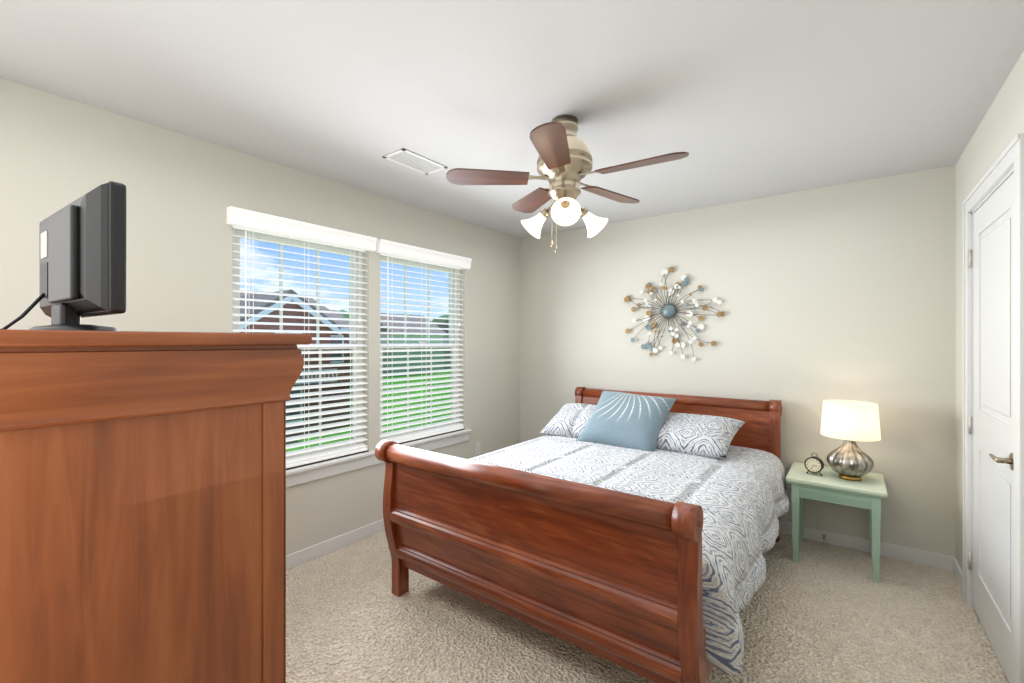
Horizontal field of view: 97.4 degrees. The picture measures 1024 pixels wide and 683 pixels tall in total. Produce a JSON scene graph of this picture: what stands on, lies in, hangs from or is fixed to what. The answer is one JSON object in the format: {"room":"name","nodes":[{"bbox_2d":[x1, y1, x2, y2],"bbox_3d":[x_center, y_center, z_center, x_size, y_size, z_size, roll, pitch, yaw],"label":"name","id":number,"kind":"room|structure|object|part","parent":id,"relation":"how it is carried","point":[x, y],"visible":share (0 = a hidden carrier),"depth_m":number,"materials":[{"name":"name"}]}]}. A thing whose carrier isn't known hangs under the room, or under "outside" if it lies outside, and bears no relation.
{"room":"bedroom","nodes":[
{"label":"bedroom","id":0,"kind":"room"},
{"bbox_2d":[0,78,519,554],"bbox_3d":[-1.132,0.160,3.151,0.140,2.440,3.850,0,0,37],"label":"wall","id":1,"kind":"structure","parent":0,"point":[183,192],"depth_m":2.42,"materials":[{"name":"grey paint"}]},
{"bbox_2d":[233,228,363,458],"bbox_3d":[-1.362,0.048,2.899,0.075,1.465,0.882,0,0,37],"label":"window","id":2,"kind":"structure","parent":1,"relation":"in","point":[261,236],"depth_m":3.00,"materials":[{"name":"white plastic"}]},
{"bbox_3d":[-1.370,-0.305,2.905,0.001,0.680,0.802,0,0,37],"label":"window trim glass","id":3,"kind":"part","parent":2,"relation":"part of","materials":[{"name":"clear glass"}]},
{"bbox_2d":[227,206,376,467],"bbox_3d":[-1.283,0.020,2.840,0.113,1.504,0.942,0,0,37],"label":"window blind","id":4,"kind":"object","parent":2,"relation":"attached to","point":[247,220],"visible":0.75,"depth_m":2.88,"materials":[{"name":"white plastic"}]},
{"bbox_2d":[286,519,384,569],"bbox_3d":[-1.071,1.337,3.105,0.013,0.085,3.850,0,0,37],"label":"baseboard","id":5,"kind":"structure","parent":1,"relation":"attached to","point":[302,556],"depth_m":2.95,"materials":[{"name":"white"}]},
{"bbox_2d":[286,433,468,486],"bbox_3d":[-0.975,0.844,3.229,0.016,0.072,1.945,0,0,37],"label":"apron","id":6,"kind":"object","parent":1,"relation":"attached to","point":[308,476],"visible":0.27,"depth_m":3.05,"materials":[{"name":"white wood"}]},
{"bbox_2d":[286,429,471,475],"bbox_3d":[-0.993,0.794,3.243,0.101,0.028,1.975,0,0,37],"label":"window sill","id":7,"kind":"structure","parent":1,"relation":"attached to","point":[308,467],"depth_m":3.08,"materials":[{"name":"white wood"}]},
{"bbox_2d":[380,255,459,438],"bbox_3d":[-0.770,0.048,3.685,0.075,1.465,0.900,0,0,37],"label":"window","id":8,"kind":"structure","parent":1,"relation":"in","point":[415,263],"depth_m":3.75,"materials":[{"name":"white plastic"}]},
{"bbox_3d":[-0.853,-0.200,3.591,0.005,0.417,0.473,0,0,37],"label":"window trim glass","id":9,"kind":"part","parent":8,"relation":"part of","materials":[{"name":"clear glass"}]},
{"bbox_3d":[-0.788,-0.456,3.677,0.005,0.301,0.370,0,0,37],"label":"window trim glass","id":10,"kind":"part","parent":8,"relation":"part of","materials":[{"name":"clear glass"}]},
{"bbox_2d":[377,239,471,442],"bbox_3d":[-0.691,0.020,3.626,0.113,1.504,0.960,0,0,37],"label":"window blind","id":11,"kind":"object","parent":8,"relation":"attached to","point":[387,248],"visible":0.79,"depth_m":3.59,"materials":[{"name":"white plastic"}]},
{"bbox_3d":[-0.623,-0.293,3.897,0.005,0.585,0.226,0,0,37],"label":"window trim glass","id":12,"kind":"part","parent":8,"relation":"part of","materials":[{"name":"clear glass"}]},
{"bbox_2d":[475,442,479,455],"bbox_3d":[-0.314,0.983,4.113,0.008,0.115,0.072,0,0,37],"label":"electrical outlet","id":13,"kind":"object","parent":1,"relation":"attached to","point":[477,448],"visible":1,"depth_m":4.11,"materials":[{"name":"white plastic"}]},
{"bbox_2d":[476,444,479,453],"bbox_3d":[-0.311,0.983,4.111,0.002,0.081,0.036,0,0,37],"label":"socket","id":14,"kind":"object","parent":13,"relation":"attached to","point":[477,445],"depth_m":4.11,"materials":[{"name":"white plastic"}]},
{"bbox_2d":[0,0,1023,238],"bbox_3d":[0.215,-1.110,2.136,3.513,0.100,4.130,0,0,37],"label":"ceiling","id":15,"kind":"structure","parent":0,"point":[741,100],"depth_m":1.84,"materials":[{"name":"grey paint"}]},
{"bbox_2d":[382,148,447,174],"bbox_3d":[-0.567,-1.057,2.654,0.186,0.006,0.340,0,0,37],"label":"ceiling vent","id":16,"kind":"object","parent":15,"relation":"in","point":[412,160],"visible":1,"depth_m":2.64,"materials":[{"name":"white metal"}]},
{"bbox_2d":[446,115,688,252],"bbox_3d":[0.289,-0.739,2.154,1.059,0.642,1.080,0,0,37],"label":"fan","id":17,"kind":"object","parent":15,"relation":"hanging from","point":[564,163],"visible":1,"depth_m":2.10,"materials":[{"name":"brown wood"}]},
{"bbox_3d":[-0.117,-0.779,2.138,0.391,0.007,0.136,0,-11,-4],"label":"blade","id":18,"kind":"part","parent":17,"relation":"part of","materials":[{"name":"brown wood"}]},
{"bbox_3d":[0.117,-0.582,2.258,0.136,0.132,0.132,0,0,37],"label":"lamp shade","id":19,"kind":"part","parent":17,"relation":"part of","materials":[{"name":"white glass"}]},
{"bbox_3d":[0.114,-0.779,2.507,0.136,0.007,0.391,12,-4,-22],"label":"blade","id":20,"kind":"part","parent":17,"relation":"part of","materials":[{"name":"brown wood"}]},
{"bbox_2d":[540,208,550,218],"bbox_3d":[0.165,-0.634,2.225,0.048,0.051,0.048,0,0,37],"label":"socket","id":21,"kind":"object","parent":17,"relation":"attached to","point":[544,213],"depth_m":2.21,"materials":[{"name":"gold metal"}]},
{"bbox_3d":[0.163,-0.779,1.804,0.136,0.007,0.391,-11,-3,14],"label":"blade","id":22,"kind":"part","parent":17,"relation":"part of","materials":[{"name":"brown wood"}]},
{"bbox_3d":[0.194,-0.476,2.182,0.015,0.037,0.015,0,0,37],"label":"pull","id":23,"kind":"part","parent":17,"relation":"part of","materials":[{"name":"silver metal"}]},
{"bbox_3d":[0.194,-0.590,2.182,0.002,0.210,0.002,0,0,37],"label":"chain","id":24,"kind":"part","parent":17,"relation":"part of","materials":[{"name":"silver metal"}]},
{"bbox_3d":[0.196,-0.658,2.203,0.070,0.046,0.020,0,0,37],"label":"arm","id":25,"kind":"part","parent":17,"relation":"part of"},
{"bbox_3d":[0.209,-0.436,2.120,0.015,0.037,0.015,0,0,37],"label":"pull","id":26,"kind":"part","parent":17,"relation":"part of","materials":[{"name":"silver metal"}]},
{"bbox_3d":[0.209,-0.570,2.119,0.002,0.250,0.002,0,0,37],"label":"chain","id":27,"kind":"part","parent":17,"relation":"part of","materials":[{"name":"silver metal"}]},
{"bbox_2d":[559,197,570,208],"bbox_3d":[0.244,-0.634,2.056,0.051,0.051,0.050,0,0,37],"label":"socket","id":28,"kind":"object","parent":17,"relation":"attached to","point":[564,204],"depth_m":2.05,"materials":[{"name":"gold metal"}]},
{"bbox_3d":[0.247,-0.582,1.985,0.120,0.132,0.134,0,0,37],"label":"lamp shade","id":29,"kind":"part","parent":17,"relation":"part of","materials":[{"name":"white glass"}]},
{"bbox_2d":[578,207,588,217],"bbox_3d":[0.351,-0.634,2.208,0.051,0.050,0.050,0,0,37],"label":"socket","id":30,"kind":"object","parent":17,"relation":"attached to","point":[584,211],"depth_m":2.19,"materials":[{"name":"gold metal"}]},
{"bbox_3d":[0.416,-0.582,2.229,0.122,0.132,0.135,0,0,37],"label":"lamp shade","id":31,"kind":"part","parent":17,"relation":"part of","materials":[{"name":"white glass"}]},
{"bbox_3d":[0.537,-0.779,2.402,0.391,0.007,0.136,0,11,-40],"label":"blade","id":32,"kind":"part","parent":17,"relation":"part of","materials":[{"name":"brown wood"}]},
{"bbox_3d":[0.567,-0.779,1.967,0.391,0.007,0.136,0,11,32],"label":"blade","id":33,"kind":"part","parent":17,"relation":"part of","materials":[{"name":"brown wood"}]},
{"bbox_2d":[286,530,1008,682],"bbox_3d":[0.215,1.430,2.136,3.513,0.100,4.130,0,0,37],"label":"floor","id":34,"kind":"structure","parent":0,"point":[820,612],"depth_m":2.14,"materials":[{"name":"carpet"}]},
{"bbox_2d":[0,329,311,682],"bbox_3d":[-1.145,0.680,1.229,1.082,1.400,0.650,0,0,37],"label":"chest","id":35,"kind":"object","parent":34,"relation":"on","point":[142,506],"visible":1,"depth_m":0.92,"materials":[{"name":"brown wood"}]},
{"bbox_2d":[2,181,125,330],"bbox_3d":[-1.222,-0.183,1.133,0.785,0.325,0.286,0,0,37],"label":"tv","id":36,"kind":"object","parent":35,"relation":"on","point":[82,256],"visible":0.9,"depth_m":0.97,"materials":[{"name":"black plastic"}]},
{"bbox_3d":[-1.394,-0.072,1.193,0.438,0.102,0.174,0,0,37],"label":"cord","id":37,"kind":"part","parent":36,"relation":"part of","materials":[{"name":"black plastic"}]},
{"bbox_3d":[-1.145,0.067,1.229,1.082,0.174,0.649,0,0,37],"label":"crown","id":38,"kind":"part","parent":35,"relation":"part of","materials":[{"name":"brown wood"}]},
{"bbox_2d":[375,387,788,682],"bbox_3d":[0.630,0.887,2.782,1.752,0.986,2.274,0,0,37],"label":"bed","id":39,"kind":"object","parent":34,"relation":"on","point":[638,533],"visible":1,"depth_m":1.98,"materials":[{"name":"brown wood"}]},
{"bbox_3d":[-0.645,0.958,2.432,0.062,0.845,0.172,0,0,37],"label":"foot post","id":40,"kind":"part","parent":39,"relation":"part of","materials":[{"name":"brown wood"}]},
{"bbox_3d":[-0.036,0.925,1.950,1.493,0.090,0.052,0,0,37],"label":"foot mould","id":41,"kind":"part","parent":39,"relation":"part of","materials":[{"name":"brown wood"}]},
{"bbox_3d":[-0.012,0.903,1.982,1.495,0.633,0.080,0,0,37],"label":"foot panel","id":42,"kind":"part","parent":39,"relation":"part of","materials":[{"name":"brown wood"}]},
{"bbox_3d":[-0.011,1.135,1.984,1.493,0.090,0.056,0,0,37],"label":"foot mould","id":43,"kind":"part","parent":39,"relation":"part of","materials":[{"name":"brown wood"}]},
{"bbox_2d":[539,403,637,443],"bbox_3d":[0.611,0.645,3.603,0.660,0.180,0.460,0,22,33],"label":"pillow","id":44,"kind":"object","parent":39,"relation":"on","point":[572,419],"depth_m":3.55,"materials":[{"name":"fabric"}]},
{"bbox_2d":[575,390,676,456],"bbox_3d":[0.840,0.580,3.324,0.600,0.168,0.540,3,42,39],"label":"pillow","id":45,"kind":"object","parent":39,"relation":"on","point":[619,420],"depth_m":3.23,"materials":[{"name":"fabric"}]},
{"bbox_2d":[626,412,746,458],"bbox_3d":[1.210,0.645,3.151,0.680,0.177,0.460,-3,19,43],"label":"pillow","id":46,"kind":"object","parent":39,"relation":"on","point":[693,435],"depth_m":3.00,"materials":[{"name":"fabric"}]},
{"bbox_3d":[0.595,0.958,1.498,0.062,0.845,0.172,0,0,37],"label":"foot post","id":47,"kind":"part","parent":39,"relation":"part of","materials":[{"name":"brown wood"}]},
{"bbox_3d":[1.855,0.900,3.170,0.062,0.960,0.172,0,0,37],"label":"head post","id":48,"kind":"part","parent":39,"relation":"part of","materials":[{"name":"brown wood"}]},
{"bbox_2d":[786,462,887,582],"bbox_3d":[2.046,1.115,2.849,0.490,0.530,0.463,0,0,37],"label":"nightstand","id":49,"kind":"object","parent":34,"relation":"on","point":[868,491],"visible":1,"depth_m":2.72,"materials":[{"name":"green wood"}]},
{"bbox_2d":[804,453,823,475],"bbox_3d":[1.933,0.780,2.876,0.104,0.138,0.071,0,0,37],"label":"clock","id":50,"kind":"object","parent":49,"relation":"on","point":[813,464],"visible":1,"depth_m":2.86,"materials":[{"name":"brown metal"}]},
{"bbox_2d":[820,400,880,480],"bbox_3d":[2.073,0.617,2.845,0.305,0.474,0.419,0,0,-26],"label":"lamp","id":51,"kind":"object","parent":49,"relation":"on","point":[850,423],"depth_m":2.71,"materials":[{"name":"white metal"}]},
{"bbox_2d":[815,500,839,548],"bbox_3d":[2.140,1.139,3.046,0.016,0.477,0.151,0,0,-29],"label":"power cord","id":52,"kind":"object","parent":51,"relation":"attached to","point":[815,500],"depth_m":3.09,"materials":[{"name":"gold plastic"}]},
{"bbox_3d":[2.102,1.107,2.981,0.164,0.542,0.213,0,0,37],"label":"cord","id":53,"kind":"part","parent":52,"relation":"part of","materials":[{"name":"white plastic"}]},
{"bbox_3d":[2.096,0.483,2.790,0.300,0.208,0.300,0,0,37],"label":"lamp shade","id":54,"kind":"part","parent":51,"relation":"part of","materials":[{"name":"fabric"}]},
{"bbox_2d":[520,165,955,556],"bbox_3d":[1.416,0.160,3.729,3.513,2.440,0.140,0,0,37],"label":"wall","id":55,"kind":"structure","parent":0,"point":[847,291],"depth_m":3.18,"materials":[{"name":"grey paint"}]},
{"bbox_2d":[624,267,724,361],"bbox_3d":[1.304,-0.227,3.684,0.817,0.775,0.038,0,0,37],"label":"artwork","id":56,"kind":"object","parent":55,"relation":"attached to","point":[668,310],"visible":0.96,"depth_m":3.68,"materials":[{"name":"grey metal"}]},
{"bbox_2d":[780,521,950,570],"bbox_3d":[1.381,1.337,3.658,3.203,0.085,0.016,0,0,37],"label":"baseboard","id":57,"kind":"structure","parent":55,"relation":"attached to","point":[922,557],"depth_m":2.90,"materials":[{"name":"white"}]},
{"bbox_2d":[956,51,1023,571],"bbox_3d":[1.562,0.160,1.121,0.140,2.440,3.850,0,0,37],"label":"wall","id":58,"kind":"structure","parent":0,"point":[1000,128],"depth_m":2.33,"materials":[{"name":"grey paint"}]},
{"bbox_2d":[951,556,962,591],"bbox_3d":[2.535,1.337,2.539,0.013,0.085,0.334,0,0,37],"label":"baseboard","id":59,"kind":"structure","parent":58,"relation":"attached to","point":[955,567],"depth_m":2.59,"materials":[{"name":"white"}]},
{"bbox_2d":[973,173,1013,682],"bbox_3d":[2.159,0.354,1.992,0.036,2.027,0.808,0,0,37],"label":"door","id":60,"kind":"structure","parent":58,"relation":"in","point":[993,432],"depth_m":2.04,"materials":[{"name":"white wood"}]},
{"bbox_2d":[981,217,1010,620],"bbox_3d":[2.148,0.313,2.000,0.005,1.624,0.488,0,0,37],"label":"panel","id":61,"kind":"object","parent":60,"relation":"attached to","point":[996,395],"depth_m":1.97,"materials":[{"name":"white wood"}]},
{"bbox_2d":[997,453,1013,469],"bbox_3d":[1.924,0.465,1.751,0.048,0.066,0.066,0,0,37],"label":"rose","id":62,"kind":"object","parent":60,"relation":"attached to","point":[1011,455],"depth_m":1.74,"materials":[{"name":"silver metal"}]},
{"bbox_2d":[989,454,1001,462],"bbox_3d":[1.938,0.465,1.806,0.021,0.020,0.131,0,0,37],"label":"lever","id":63,"kind":"object","parent":62,"relation":"attached to","point":[995,458],"visible":0.98,"depth_m":1.76,"materials":[{"name":"silver metal"}]},
{"bbox_3d":[1.920,0.465,1.754,0.038,0.022,0.022,0,0,37],"label":"door handle neck","id":64,"kind":"part","parent":62,"relation":"part of","materials":[{"name":"silver metal"}]},
{"bbox_2d":[963,133,1023,682],"bbox_3d":[2.188,0.315,1.970,0.163,2.130,0.990,0,0,37],"label":"door frame","id":65,"kind":"structure","parent":58,"relation":"attached to","point":[1011,156],"depth_m":1.67,"materials":[{"name":"white wood"}]},
{"label":"outside","id":66,"kind":"structure","parent":0,"visible":0},
{"bbox_2d":[286,372,449,451],"bbox_3d":[-51.932,4.480,68.884,159.600,0.200,280.000,0,0,37],"label":"lawn","id":67,"kind":"structure","parent":66,"point":[385,425],"depth_m":30.76,"materials":[{"name":"green plant"}]},
{"bbox_2d":[240,324,349,437],"bbox_3d":[-17.215,1.830,18.181,10.080,5.100,18.800,0,0,37],"label":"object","id":68,"kind":"structure","parent":67,"relation":"on","point":[295,327],"depth_m":20.83,"materials":[{"name":"plastic"}]},
{"bbox_2d":[257,300,322,323],"bbox_3d":[-10.262,-1.345,20.079,1.100,1.250,4.000,0,0,37],"label":"wall","id":69,"kind":"structure","parent":68,"relation":"on","point":[287,306],"depth_m":19.86,"materials":[{"name":"brick"}]},
{"bbox_2d":[240,289,340,330],"bbox_3d":[-11.900,-1.395,21.313,5.800,1.750,4.700,0,0,37],"label":"gable roof","id":70,"kind":"structure","parent":68,"relation":"on","point":[257,296],"depth_m":19.66,"materials":[{"name":"grey"}]},
{"bbox_2d":[240,296,340,335],"bbox_3d":[-9.580,-1.170,19.565,0.110,1.800,4.700,0,0,37],"label":"trim","id":71,"kind":"structure","parent":70,"relation":"attached to","point":[265,312],"depth_m":19.50,"materials":[{"name":"white"}]},
{"bbox_2d":[240,292,348,327],"bbox_3d":[-17.646,-1.620,18.506,9.800,2.000,19.400,0,0,37],"label":"house roof","id":72,"kind":"structure","parent":68,"relation":"on","point":[340,322],"depth_m":24.02,"materials":[{"name":"grey"}]},
{"bbox_2d":[274,332,343,422],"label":"windows","id":73,"kind":"structure","parent":68,"relation":"attached to","point":[342,336],"depth_m":22.41,"materials":[{"name":"white"}]},
{"bbox_2d":[294,369,337,384],"bbox_3d":[-9.464,1.545,19.477,0.900,0.570,3.650,0,0,37],"label":"porch","id":74,"kind":"object","parent":68,"relation":"attached to","point":[316,377],"depth_m":19.86,"materials":[{"name":"white"}]},
{"bbox_2d":[340,310,448,326],"bbox_3d":[-17.844,-0.022,83.667,20.678,12.229,153.429,0,0,37],"label":"trees","id":75,"kind":"object","parent":67,"relation":"on","point":[436,321],"depth_m":86.88,"materials":[{"name":"green plant"}]},
{"bbox_2d":[380,334,443,376],"bbox_3d":[-15.886,1.630,62.382,9.000,5.500,9.000,0,0,37],"label":"house","id":76,"kind":"structure","parent":67,"relation":"on","point":[413,341],"materials":[{"name":"grey"}]},
{"bbox_2d":[380,313,445,332],"bbox_3d":[-15.886,-2.420,62.382,10.000,2.800,9.600,0,0,37],"label":"roof","id":77,"kind":"structure","parent":76,"relation":"on","point":[410,325],"depth_m":60.39,"materials":[{"name":"grey"}]},
{"bbox_2d":[444,335,449,368],"bbox_3d":[-6.859,1.630,74.362,9.000,5.500,9.000,0,0,37],"label":"house","id":78,"kind":"structure","parent":67,"relation":"on","point":[446,336],"materials":[{"name":"grey"}]},
{"bbox_2d":[439,319,448,332],"bbox_3d":[-6.859,-2.420,74.362,10.000,2.800,9.600,0,0,37],"label":"roof","id":79,"kind":"structure","parent":78,"relation":"on","point":[442,325],"depth_m":71.11,"materials":[{"name":"grey"}]},
{"bbox_3d":[2.399,0.355,2.331,0.040,1.658,0.017,0,0,37],"label":"door hinge leaf","id":80,"kind":"object","parent":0,"visible":0},
{"bbox_2d":[968,250,971,267],"bbox_3d":[2.382,-0.430,2.337,0.012,0.090,0.013,0,0,37],"label":"hinge","id":81,"kind":"object","parent":80,"relation":"attached to","point":[969,258],"depth_m":2.33,"materials":[{"name":"silver metal"}]},
{"bbox_2d":[968,416,971,433],"bbox_3d":[2.382,0.435,2.337,0.012,0.090,0.013,0,0,37],"label":"hinge","id":82,"kind":"object","parent":80,"relation":"attached to","point":[969,424],"depth_m":2.33,"materials":[{"name":"silver metal"}]},
{"bbox_2d":[968,552,971,569],"bbox_3d":[2.382,1.140,2.337,0.012,0.090,0.013,0,0,37],"label":"hinge","id":83,"kind":"object","parent":80,"relation":"attached to","point":[969,560],"depth_m":2.33,"materials":[{"name":"silver metal"}]}
]}

